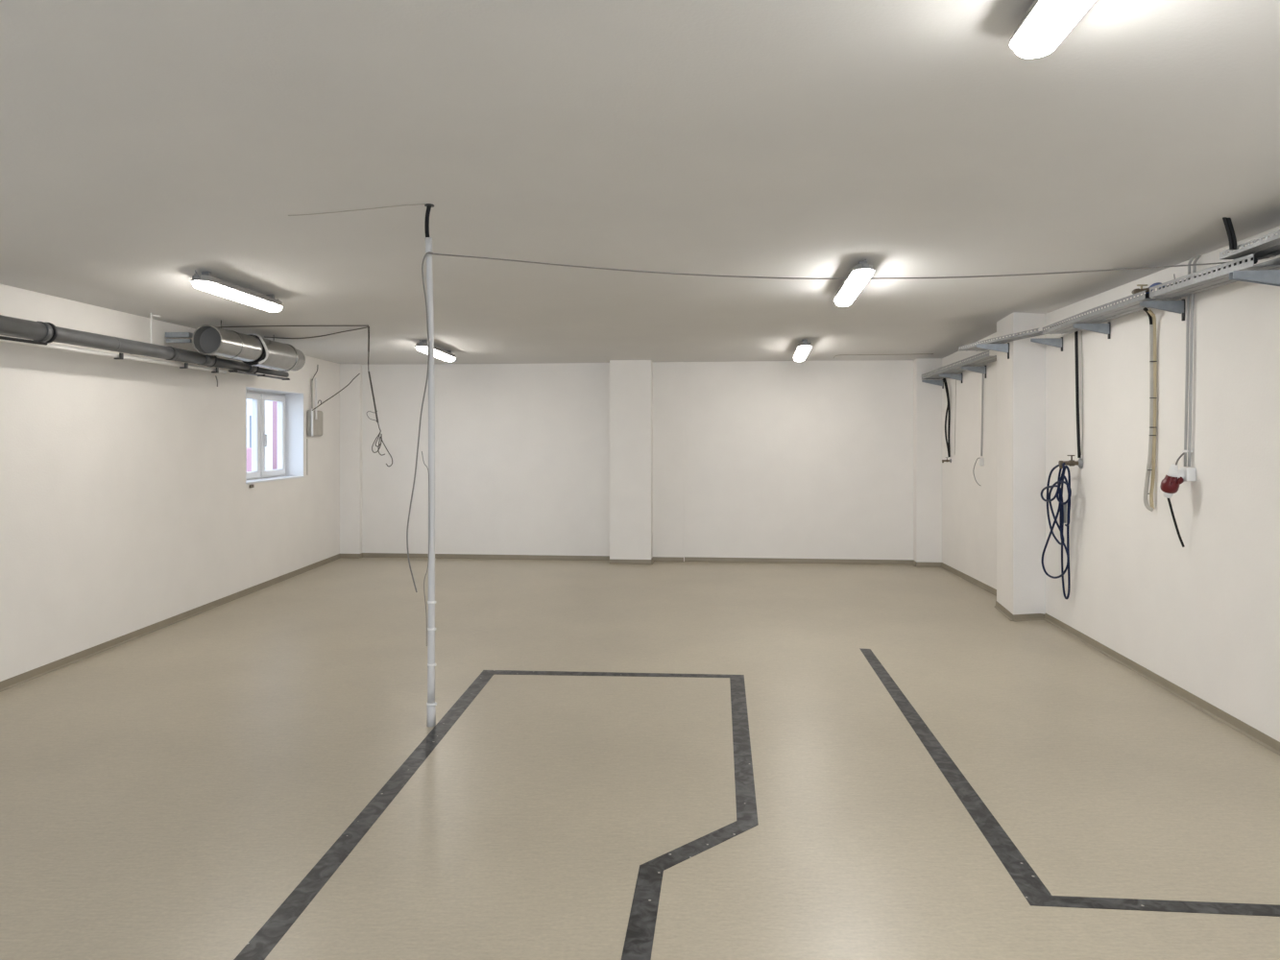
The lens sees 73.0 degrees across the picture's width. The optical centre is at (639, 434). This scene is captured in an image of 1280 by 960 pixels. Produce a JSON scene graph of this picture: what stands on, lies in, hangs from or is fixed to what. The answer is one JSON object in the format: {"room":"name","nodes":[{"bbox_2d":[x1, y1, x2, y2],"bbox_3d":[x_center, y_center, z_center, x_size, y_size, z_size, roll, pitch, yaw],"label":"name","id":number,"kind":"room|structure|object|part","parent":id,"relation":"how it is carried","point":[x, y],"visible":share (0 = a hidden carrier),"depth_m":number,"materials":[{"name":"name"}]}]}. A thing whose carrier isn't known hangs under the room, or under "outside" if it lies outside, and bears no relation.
{"room":"empty basement workshop","nodes":[
{"label":"empty basement workshop","id":0,"kind":"room"},
{"bbox_2d":[0,338,226,373],"bbox_3d":[-3.729,-0.560,4.845,0.052,0.045,5.701,0,0,1],"label":"conduit","id":1,"kind":"object","parent":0,"point":[120,355],"visible":1,"depth_m":6.14,"materials":[{"name":"white plastic"}]},
{"bbox_2d":[0,284,339,681],"bbox_3d":[-4.179,0.090,3.652,0.300,3.020,15.902,0,0,1],"label":"wall","id":2,"kind":"structure","parent":0,"point":[127,503],"depth_m":6.68,"materials":[{"name":"white paint"}]},
{"bbox_2d":[0,313,289,377],"bbox_3d":[-3.829,-0.760,4.722,0.365,0.376,8.451,0,0,1],"label":"drain pipe","id":3,"kind":"object","parent":2,"relation":"attached to","point":[48,332],"visible":0.9,"depth_m":5.96,"materials":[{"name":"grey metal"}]},
{"bbox_2d":[0,336,47,345],"bbox_3d":[-3.684,-0.558,4.425,0.027,0.033,1.861,0,0,0],"label":"cable","id":4,"kind":"object","parent":3,"relation":"hanging from","point":[1,337],"visible":1,"depth_m":5.14,"materials":[{"name":"black rubber"}]},
{"bbox_3d":[-3.771,-0.802,6.727,0.070,0.291,0.011,0,0,-19],"label":"hanger rod","id":5,"kind":"part","parent":3,"relation":"part of","materials":[{"name":"grey metal"}]},
{"bbox_2d":[228,369,289,380],"bbox_3d":[-3.656,-0.575,8.345,0.070,0.020,1.200,0,0,1],"label":"steel rail","id":6,"kind":"object","parent":3,"relation":"attached to","point":[229,371],"visible":1,"depth_m":8.20,"materials":[{"name":"grey metal"}]},
{"bbox_2d":[0,554,340,692],"bbox_3d":[-4.016,1.572,3.637,0.025,0.056,15.277,0,0,1],"label":"baseboard","id":7,"kind":"structure","parent":2,"relation":"attached to","point":[17,680],"depth_m":6.87,"materials":[{"name":"plastic"}]},
{"bbox_2d":[245,386,304,483],"bbox_3d":[-4.071,0.005,9.363,0.320,0.979,1.423,0,0,0],"label":"window","id":8,"kind":"structure","parent":2,"relation":"in","point":[290,404],"depth_m":9.91,"materials":[{"name":"white plastic"}]},
{"bbox_3d":[-4.170,0.005,9.047,0.070,0.919,0.723,0,0,1],"label":"sash","id":9,"kind":"part","parent":8,"relation":"part of","materials":[{"name":"white plastic"}]},
{"bbox_3d":[-4.110,0.048,9.483,0.035,0.155,0.026,0,0,0],"label":"handle","id":10,"kind":"part","parent":8,"relation":"part of","materials":[{"name":"white plastic"}]},
{"bbox_3d":[-4.185,0.005,9.365,0.070,0.979,1.418,0,0,1],"label":"frame","id":11,"kind":"part","parent":8,"relation":"part of","materials":[{"name":"white plastic"}]},
{"bbox_3d":[-4.159,0.005,9.746,0.070,0.919,0.595,0,0,1],"label":"sash","id":12,"kind":"part","parent":8,"relation":"part of","materials":[{"name":"white plastic"}]},
{"bbox_3d":[-4.036,0.486,9.363,0.227,0.018,1.416,0,0,1],"label":"sill","id":13,"kind":"part","parent":8,"relation":"part of","materials":[{"name":"white stone"}]},
{"bbox_2d":[311,378,316,436],"bbox_3d":[-3.849,-0.327,10.211,0.070,0.688,0.182,0,0,-21],"label":"conduit","id":14,"kind":"object","parent":2,"relation":"attached to","point":[315,378],"visible":1,"depth_m":10.25,"materials":[{"name":"white plastic"}]},
{"bbox_2d":[312,373,360,410],"bbox_3d":[-3.564,-0.503,10.155,0.548,0.445,0.115,0,0,0],"label":"loose wire","id":15,"kind":"object","parent":14,"relation":"attached to","point":[358,374],"visible":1,"depth_m":10.15,"materials":[{"name":"grey"}]},
{"bbox_2d":[307,410,322,436],"bbox_3d":[-3.889,-0.138,10.343,0.060,0.310,0.384,0,0,1],"label":"junction box","id":16,"kind":"object","parent":2,"relation":"attached to","point":[317,423],"visible":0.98,"depth_m":10.28,"materials":[{"name":"beige plastic"}]},
{"bbox_2d":[362,360,913,561],"bbox_3d":[-0.086,0.090,11.127,8.436,3.020,0.300,0,0,5],"label":"wall","id":17,"kind":"structure","parent":0,"point":[783,459],"depth_m":11.01,"materials":[{"name":"white paint"}]},
{"bbox_2d":[339,363,362,554],"bbox_3d":[-3.852,0.090,11.329,0.447,3.020,0.190,0,0,5],"label":"pillar","id":18,"kind":"structure","parent":17,"relation":"attached to","point":[350,397],"depth_m":11.22,"materials":[{"name":"white paint"}]},
{"bbox_2d":[609,360,652,559],"bbox_3d":[-0.102,0.090,10.892,0.514,3.020,0.370,0,0,5],"label":"pillar","id":19,"kind":"structure","parent":17,"relation":"attached to","point":[631,381],"depth_m":10.71,"materials":[{"name":"white paint"}]},
{"bbox_2d":[339,553,941,567],"bbox_3d":[-0.213,1.572,10.840,7.784,0.056,0.295,0,0,5],"label":"baseboard","id":20,"kind":"structure","parent":17,"relation":"attached to","point":[362,555],"depth_m":10.89,"materials":[{"name":"plastic"}]},
{"bbox_2d":[913,358,941,562],"bbox_3d":[3.569,0.090,10.603,0.402,3.020,0.270,0,0,5],"label":"pillar","id":21,"kind":"structure","parent":17,"relation":"attached to","point":[927,397],"depth_m":10.48,"materials":[{"name":"white paint"}]},
{"bbox_2d":[0,557,1279,959],"bbox_3d":[-0.250,1.660,3.800,9.200,0.120,16.600,0,0,0],"label":"floor","id":22,"kind":"structure","parent":0,"point":[164,792],"depth_m":4.00,"materials":[{"name":"beige plastic"}]},
{"bbox_2d":[424,203,436,726],"bbox_3d":[-1.150,0.163,4.753,0.069,2.874,0.052,0,0,0],"label":"pole","id":23,"kind":"object","parent":22,"relation":"on","point":[431,705],"visible":1,"depth_m":4.74,"materials":[{"name":"grey metal"}]},
{"bbox_2d":[421,451,430,646],"bbox_3d":[-1.171,0.621,4.719,0.044,1.064,0.007,0,0,0],"label":"cable","id":24,"kind":"object","parent":23,"relation":"attached to","point":[422,451],"visible":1,"depth_m":4.72,"materials":[{"name":"grey plastic"}]},
{"bbox_2d":[428,253,1276,279],"bbox_3d":[0.960,-0.911,4.584,4.235,0.175,0.336,0,0,8],"label":"wire","id":25,"kind":"object","parent":23,"relation":"hanging from","point":[428,253],"visible":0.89,"depth_m":4.58,"materials":[{"name":"grey metal"}]},
{"bbox_2d":[406,251,433,592],"bbox_3d":[-1.200,-0.070,4.718,0.150,1.861,0.008,0,0,0],"label":"hanging cable","id":26,"kind":"object","parent":25,"relation":"hanging from","point":[428,252],"visible":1,"depth_m":4.71,"materials":[{"name":"grey plastic"}]},
{"bbox_2d":[233,670,758,959],"bbox_3d":[-0.334,1.599,3.697,1.759,0.001,4.249,0,0,4],"label":"tape","id":27,"kind":"object","parent":22,"relation":"on","point":[641,924],"visible":1,"depth_m":3.46,"materials":[{"name":"grey plastic"}]},
{"bbox_2d":[859,648,1279,917],"bbox_3d":[2.349,1.599,4.618,2.046,0.001,3.702,0,0,0],"label":"tape","id":28,"kind":"object","parent":22,"relation":"on","point":[1034,891],"visible":1,"depth_m":3.25,"materials":[{"name":"grey plastic"}]},
{"bbox_2d":[0,0,1279,364],"bbox_3d":[-0.200,-1.164,3.650,8.600,0.512,16.100,0,0,0],"label":"ceiling","id":29,"kind":"structure","parent":0,"point":[146,145],"depth_m":3.95,"materials":[{"name":"paint"}]},
{"bbox_2d":[165,320,305,371],"bbox_3d":[-3.646,-0.802,7.862,0.589,0.357,1.704,0,0,0],"label":"ventilation duct","id":30,"kind":"object","parent":29,"relation":"attached to","point":[251,350],"visible":1,"depth_m":7.44,"materials":[{"name":"metal"}]},
{"bbox_3d":[-3.512,-0.772,7.122,0.226,0.226,0.020,0,0,1],"label":"plate","id":31,"kind":"part","parent":30,"relation":"part of","materials":[{"name":"grey metal"}]},
{"bbox_2d":[190,269,284,312],"bbox_3d":[-2.800,-0.997,6.056,0.154,0.117,1.033,0,-2,6],"label":"ceiling lamp","id":32,"kind":"object","parent":29,"relation":"attached to","point":[205,281],"visible":1,"depth_m":5.90,"materials":[{"name":"plastic"}]},
{"bbox_2d":[216,325,368,327],"bbox_3d":[-3.112,-0.979,7.771,1.288,0.080,0.067,0,0,-20],"label":"wire","id":33,"kind":"object","parent":29,"relation":"attached to","point":[257,326],"visible":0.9,"depth_m":7.73,"materials":[{"name":"grey"}]},
{"bbox_2d":[264,326,368,338],"bbox_3d":[-3.040,-0.949,8.054,1.015,0.130,0.343,0,0,0],"label":"hanging wire","id":34,"kind":"object","parent":29,"relation":"hanging from","point":[366,326],"visible":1,"depth_m":8.05,"materials":[{"name":"grey"}]},
{"bbox_2d":[288,203,425,216],"bbox_3d":[-1.577,-1.251,4.819,0.832,0.027,0.040,0,0,11],"label":"wire","id":35,"kind":"object","parent":29,"relation":"attached to","point":[419,204],"visible":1,"depth_m":4.82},
{"bbox_2d":[366,326,392,466],"bbox_3d":[-2.451,-0.363,8.088,0.268,1.327,0.067,0,0,11],"label":"hanging cable","id":36,"kind":"object","parent":29,"relation":"hanging from","point":[375,411],"visible":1,"depth_m":8.09,"materials":[{"name":"grey plastic"}]},
{"bbox_2d":[434,346,456,362],"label":"ceiling lamp","id":37,"kind":"object","parent":29,"relation":"attached to","point":[442,354],"depth_m":9.57,"materials":[{"name":"plastic"}]},
{"bbox_2d":[416,346,455,362],"bbox_3d":[-2.227,-0.878,9.465,0.128,0.040,0.996,0,-2,6],"label":"diffuser","id":38,"kind":"object","parent":37,"relation":"attached to","point":[439,353],"depth_m":9.48,"materials":[{"name":"white plastic"}]},
{"bbox_2d":[792,338,812,362],"bbox_3d":[1.780,-0.923,9.496,0.154,0.159,1.032,0,0,7],"label":"ceiling lamp","id":39,"kind":"object","parent":29,"relation":"attached to","point":[804,348],"visible":1,"depth_m":9.17,"materials":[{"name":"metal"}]},
{"bbox_2d":[794,345,811,362],"bbox_3d":[1.780,-0.885,9.492,0.128,0.040,0.996,0,-3,7],"label":"diffuser","id":40,"kind":"object","parent":39,"relation":"attached to","point":[801,352],"depth_m":9.31,"materials":[{"name":"white plastic"}]},
{"bbox_2d":[833,259,874,306],"bbox_3d":[1.534,-1.082,6.229,0.154,0.176,1.031,0,0,5],"label":"ceiling lamp","id":41,"kind":"object","parent":29,"relation":"attached to","point":[850,289],"visible":0.99,"depth_m":6.02,"materials":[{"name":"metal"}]},
{"bbox_2d":[833,353,933,358],"bbox_3d":[2.821,-0.935,10.118,1.150,0.020,0.246,0,0,22],"label":"wire","id":42,"kind":"object","parent":29,"relation":"attached to","point":[920,353],"visible":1,"depth_m":10.12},
{"bbox_2d":[1009,0,1095,58],"bbox_3d":[1.175,-1.235,2.234,0.154,0.117,1.033,0,0,6],"label":"ceiling lamp","id":43,"kind":"object","parent":29,"relation":"attached to","point":[1046,23],"visible":1,"depth_m":2.51,"materials":[{"name":"grey plastic"}]},
{"bbox_2d":[1222,217,1236,249],"bbox_3d":[2.900,-0.995,4.250,0.073,0.169,0.018,0,0,0],"label":"cable","id":44,"kind":"object","parent":29,"relation":"hanging from","point":[1232,240],"visible":1,"depth_m":4.24,"materials":[{"name":"black rubber"}]},
{"bbox_2d":[941,225,1279,742],"bbox_3d":[3.477,0.090,3.349,1.200,3.020,15.339,0,0,2],"label":"wall","id":45,"kind":"structure","parent":0,"point":[1202,615],"depth_m":5.52,"materials":[{"name":"white paint"}]},
{"bbox_2d":[921,379,943,388],"bbox_3d":[3.529,-0.615,10.407,0.250,0.115,0.037,0,0,3],"label":"bracket","id":46,"kind":"object","parent":45,"relation":"attached to","point":[935,382],"visible":0.88,"depth_m":10.39,"materials":[{"name":"grey metal"}]},
{"bbox_3d":[3.524,-0.625,10.407,0.238,0.075,0.037,0,0,3],"label":"bracket arm","id":47,"kind":"part","parent":46,"relation":"part of"},
{"bbox_2d":[921,349,996,379],"bbox_3d":[3.442,-0.733,9.268,0.208,0.130,2.324,0,0,3],"label":"cable tray","id":48,"kind":"object","parent":46,"relation":"on","point":[983,359],"visible":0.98,"depth_m":9.00,"materials":[{"name":"metal"}]},
{"bbox_2d":[942,378,950,457],"bbox_3d":[3.603,-0.207,10.142,0.050,0.933,0.138,0,0,-7],"label":"hanging cable","id":49,"kind":"object","parent":48,"relation":"hanging from","point":[944,379],"visible":1,"depth_m":10.12,"materials":[{"name":"black rubber"}]},
{"bbox_2d":[941,457,951,462],"bbox_3d":[3.587,0.296,10.108,0.104,0.066,0.052,0,0,0],"label":"tap","id":50,"kind":"object","parent":45,"relation":"attached to","point":[947,460],"visible":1,"depth_m":10.10,"materials":[{"name":"metal"}]},
{"bbox_2d":[939,372,962,383],"bbox_3d":[3.492,-0.637,9.707,0.250,0.115,0.037,0,0,3],"label":"bracket","id":51,"kind":"object","parent":45,"relation":"attached to","point":[958,376],"visible":1,"depth_m":9.69,"materials":[{"name":"grey metal"}]},
{"bbox_2d":[954,379,956,446],"bbox_3d":[3.621,-0.225,9.926,0.007,0.914,0.066,0,0,5],"label":"cable","id":52,"kind":"object","parent":45,"relation":"attached to","point":[955,379],"visible":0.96,"depth_m":9.93,"materials":[{"name":"grey plastic"}]},
{"bbox_2d":[961,365,986,378],"bbox_3d":[3.451,-0.651,8.937,0.250,0.130,0.037,0,0,3],"label":"bracket","id":53,"kind":"object","parent":45,"relation":"attached to","point":[981,370],"visible":1,"depth_m":8.92,"materials":[{"name":"grey metal"}]},
{"bbox_3d":[3.446,-0.668,8.937,0.238,0.075,0.037,0,0,3],"label":"bracket arm","id":54,"kind":"part","parent":53,"relation":"part of"},
{"bbox_2d":[973,373,984,485],"bbox_3d":[3.554,-0.081,9.056,0.052,1.233,0.205,0,0,-5],"label":"conduit","id":55,"kind":"object","parent":45,"relation":"attached to","point":[980,459],"visible":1,"depth_m":8.99,"materials":[{"name":"grey plastic"}]},
{"bbox_2d":[976,342,1009,359],"bbox_3d":[3.098,-0.736,7.590,0.270,0.140,0.037,0,0,10],"label":"bracket","id":56,"kind":"object","parent":45,"relation":"attached to","point":[1003,348],"visible":1,"depth_m":7.57,"materials":[{"name":"grey metal"}]},
{"bbox_3d":[3.093,-0.758,7.591,0.258,0.075,0.037,0,0,10],"label":"bracket arm","id":57,"kind":"part","parent":56,"relation":"part of"},
{"bbox_2d":[958,328,1044,351],"bbox_3d":[3.166,-0.824,7.550,0.273,0.055,1.341,0,0,0],"label":"cable tray","id":58,"kind":"object","parent":56,"relation":"on","point":[1033,333],"visible":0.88,"depth_m":7.36,"materials":[{"name":"metal"}]},
{"bbox_2d":[996,312,1045,614],"bbox_3d":[3.393,0.090,7.740,0.375,3.020,0.640,0,0,0],"label":"pillar","id":59,"kind":"structure","parent":45,"relation":"attached to","point":[1021,378],"depth_m":7.47,"materials":[{"name":"white paint"}]},
{"bbox_2d":[1030,337,1062,351],"bbox_3d":[3.359,-0.748,7.132,0.250,0.115,0.037,0,0,6],"label":"bracket","id":60,"kind":"object","parent":45,"relation":"attached to","point":[1054,342],"visible":1,"depth_m":7.11,"materials":[{"name":"grey metal"}]},
{"bbox_3d":[3.353,-0.757,7.133,0.238,0.075,0.037,0,0,6],"label":"bracket arm","id":61,"kind":"part","parent":60,"relation":"part of"},
{"bbox_2d":[1058,455,1083,468],"bbox_3d":[3.367,0.210,6.754,0.167,0.105,0.082,0,0,0],"label":"tap","id":62,"kind":"object","parent":45,"relation":"attached to","point":[1072,463],"visible":1,"depth_m":6.75,"materials":[{"name":"metal"}]},
{"bbox_2d":[1040,462,1071,599],"bbox_3d":[3.356,0.767,6.953,0.131,1.102,0.637,0,0,0],"label":"garden hose","id":63,"kind":"object","parent":62,"relation":"hanging from","point":[1064,512],"visible":0.99,"depth_m":6.87,"materials":[{"name":"blue"}]},
{"bbox_2d":[1081,331,1083,453],"bbox_3d":[3.433,-0.324,6.715,0.008,0.964,0.032,0,0,0],"label":"cable","id":64,"kind":"object","parent":45,"relation":"attached to","point":[1081,331],"visible":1,"depth_m":6.70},
{"bbox_2d":[1072,322,1110,338],"bbox_3d":[3.275,-0.754,6.262,0.250,0.120,0.037,0,0,6],"label":"bracket","id":65,"kind":"object","parent":45,"relation":"attached to","point":[1104,328],"visible":1,"depth_m":6.24,"materials":[{"name":"grey metal"}]},
{"bbox_3d":[3.269,-0.766,6.263,0.238,0.075,0.037,0,0,6],"label":"bracket arm","id":66,"kind":"part","parent":65,"relation":"part of"},
{"bbox_2d":[1042,289,1181,334],"bbox_3d":[3.225,-0.835,6.030,0.208,0.072,1.678,0,0,6],"label":"cable tray","id":67,"kind":"object","parent":65,"relation":"on","point":[1132,305],"visible":0.94,"depth_m":5.90,"materials":[{"name":"metal"}]},
{"bbox_2d":[1074,331,1081,458],"bbox_3d":[3.418,-0.317,6.748,0.025,0.994,0.087,0,0,8],"label":"hanging cable","id":68,"kind":"object","parent":67,"relation":"hanging from","point":[1075,332],"visible":0.98,"depth_m":6.75,"materials":[{"name":"black rubber"}]},
{"bbox_2d":[1050,292,1150,327],"bbox_3d":[3.174,-0.842,6.045,0.036,0.046,1.557,0,0,6],"label":"cable","id":69,"kind":"object","parent":67,"relation":"in","point":[1147,294],"visible":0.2,"depth_m":5.27,"materials":[{"name":"black rubber"}]},
{"bbox_2d":[1131,284,1149,294],"bbox_3d":[3.142,-0.911,5.414,0.060,0.057,0.153,0,0,0],"label":"valve","id":70,"kind":"object","parent":67,"relation":"on","point":[1138,290],"visible":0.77,"depth_m":5.40,"materials":[{"name":"metal"}]},
{"bbox_2d":[1142,307,1157,511],"bbox_3d":[3.283,-0.161,5.561,0.076,1.312,0.123,0,0,31],"label":"conduit","id":71,"kind":"object","parent":67,"relation":"hanging from","point":[1150,466],"visible":1,"depth_m":5.57,"materials":[{"name":"beige plastic"}]},
{"bbox_2d":[1145,282,1164,293],"bbox_3d":[3.168,-0.886,5.314,0.030,0.096,0.235,0,0,6],"label":"coiled cable","id":72,"kind":"object","parent":67,"relation":"on","point":[1156,283],"visible":0.36,"depth_m":5.29,"materials":[{"name":"blue plastic"}]},
{"bbox_2d":[941,562,1279,755],"bbox_3d":[3.034,1.572,3.269,0.341,0.056,14.556,0,0,4],"label":"baseboard","id":73,"kind":"structure","parent":45,"relation":"attached to","point":[1243,728],"depth_m":5.71,"materials":[{"name":"plastic"}]},
{"bbox_2d":[1139,299,1184,320],"bbox_3d":[3.177,-0.757,5.252,0.250,0.130,0.037,0,0,6],"label":"bracket","id":74,"kind":"object","parent":45,"relation":"attached to","point":[1176,306],"visible":1,"depth_m":5.23,"materials":[{"name":"grey metal"}]},
{"bbox_3d":[3.171,-0.774,5.253,0.238,0.075,0.037,0,0,6],"label":"bracket arm","id":75,"kind":"part","parent":74,"relation":"part of"},
{"bbox_2d":[1177,467,1196,482],"bbox_3d":[3.239,0.242,5.158,0.116,0.097,0.093,0,0,10],"label":"wall socket","id":76,"kind":"object","parent":45,"relation":"attached to","point":[1187,473],"visible":0.74,"depth_m":5.11,"materials":[{"name":"white plastic"}]},
{"bbox_2d":[1182,255,1201,466],"bbox_3d":[3.272,-0.434,5.126,0.037,1.249,0.165,0,0,7],"label":"conduit","id":77,"kind":"object","parent":45,"relation":"attached to","point":[1190,320],"visible":0.78,"depth_m":5.14,"materials":[{"name":"grey plastic"}]},
{"bbox_2d":[1159,452,1184,547],"bbox_3d":[3.200,0.390,5.175,0.147,0.569,0.107,0,0,0],"label":"plug","id":78,"kind":"object","parent":77,"relation":"hanging from","point":[1170,485],"visible":1,"depth_m":5.15,"materials":[{"name":"red plastic"}]},
{"bbox_3d":[3.219,0.518,5.196,0.109,0.314,0.022,0,0,-3],"label":"plug cord","id":79,"kind":"part","parent":78,"relation":"part of","materials":[{"name":"black rubber"}]},
{"bbox_3d":[3.220,0.156,5.165,0.113,0.101,0.018,0,0,-33],"label":"feed cord","id":80,"kind":"part","parent":78,"relation":"part of","materials":[{"name":"grey plastic"}]},
{"bbox_2d":[1149,253,1279,298],"bbox_3d":[3.105,-0.848,4.675,0.188,0.074,1.027,0,0,6],"label":"cable tray","id":81,"kind":"object","parent":45,"relation":"attached to","point":[1217,278],"visible":0.97,"depth_m":4.64,"materials":[{"name":"metal"}]},
{"bbox_2d":[1159,256,1257,289],"bbox_3d":[3.041,-0.852,4.670,0.036,0.038,0.904,0,0,6],"label":"cable","id":82,"kind":"object","parent":81,"relation":"in","point":[1255,258],"visible":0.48,"depth_m":4.42,"materials":[{"name":"black rubber"}]},
{"bbox_2d":[1219,229,1279,260],"bbox_3d":[2.961,-0.911,3.396,0.228,0.051,1.969,0,0,6],"label":"cable tray","id":83,"kind":"object","parent":45,"relation":"attached to","point":[1267,247],"visible":0.94,"depth_m":4.17,"materials":[{"name":"metal"}]},
{"bbox_2d":[1229,269,1279,286],"bbox_3d":[3.047,-0.752,4.215,0.310,0.115,0.037,0,0,6],"label":"bracket","id":84,"kind":"object","parent":45,"relation":"attached to","point":[1265,277],"visible":1,"depth_m":4.20,"materials":[{"name":"grey metal"}]},
{"label":"outside","id":85,"kind":"structure","parent":0,"visible":0},
{"bbox_3d":[-16.000,1.300,14.000,23.000,0.200,60.000,0,0,0],"label":"yard","id":86,"kind":"structure","parent":85,"visible":0},
{"bbox_2d":[246,447,251,472],"bbox_3d":[-6.300,0.705,13.450,0.250,0.990,1.400,0,0,0],"label":"wall","id":87,"kind":"structure","parent":86,"relation":"on","point":[249,449],"depth_m":13.65,"materials":[{"name":"pink"}]},
{"bbox_2d":[246,399,272,470],"bbox_3d":[-12.985,-2.800,21.000,4.030,8.000,26.000,0,0,0],"label":"building","id":88,"kind":"structure","parent":86,"relation":"on","point":[268,404],"depth_m":25.51,"materials":[{"name":"grey paint"}]},
{"bbox_2d":[272,401,277,469],"bbox_3d":[-6.020,-0.700,14.620,0.260,3.800,0.340,0,0,0],"label":"gate pillar","id":89,"kind":"structure","parent":86,"relation":"on","point":[275,403],"depth_m":14.45,"materials":[{"name":"pink"}]}
]}

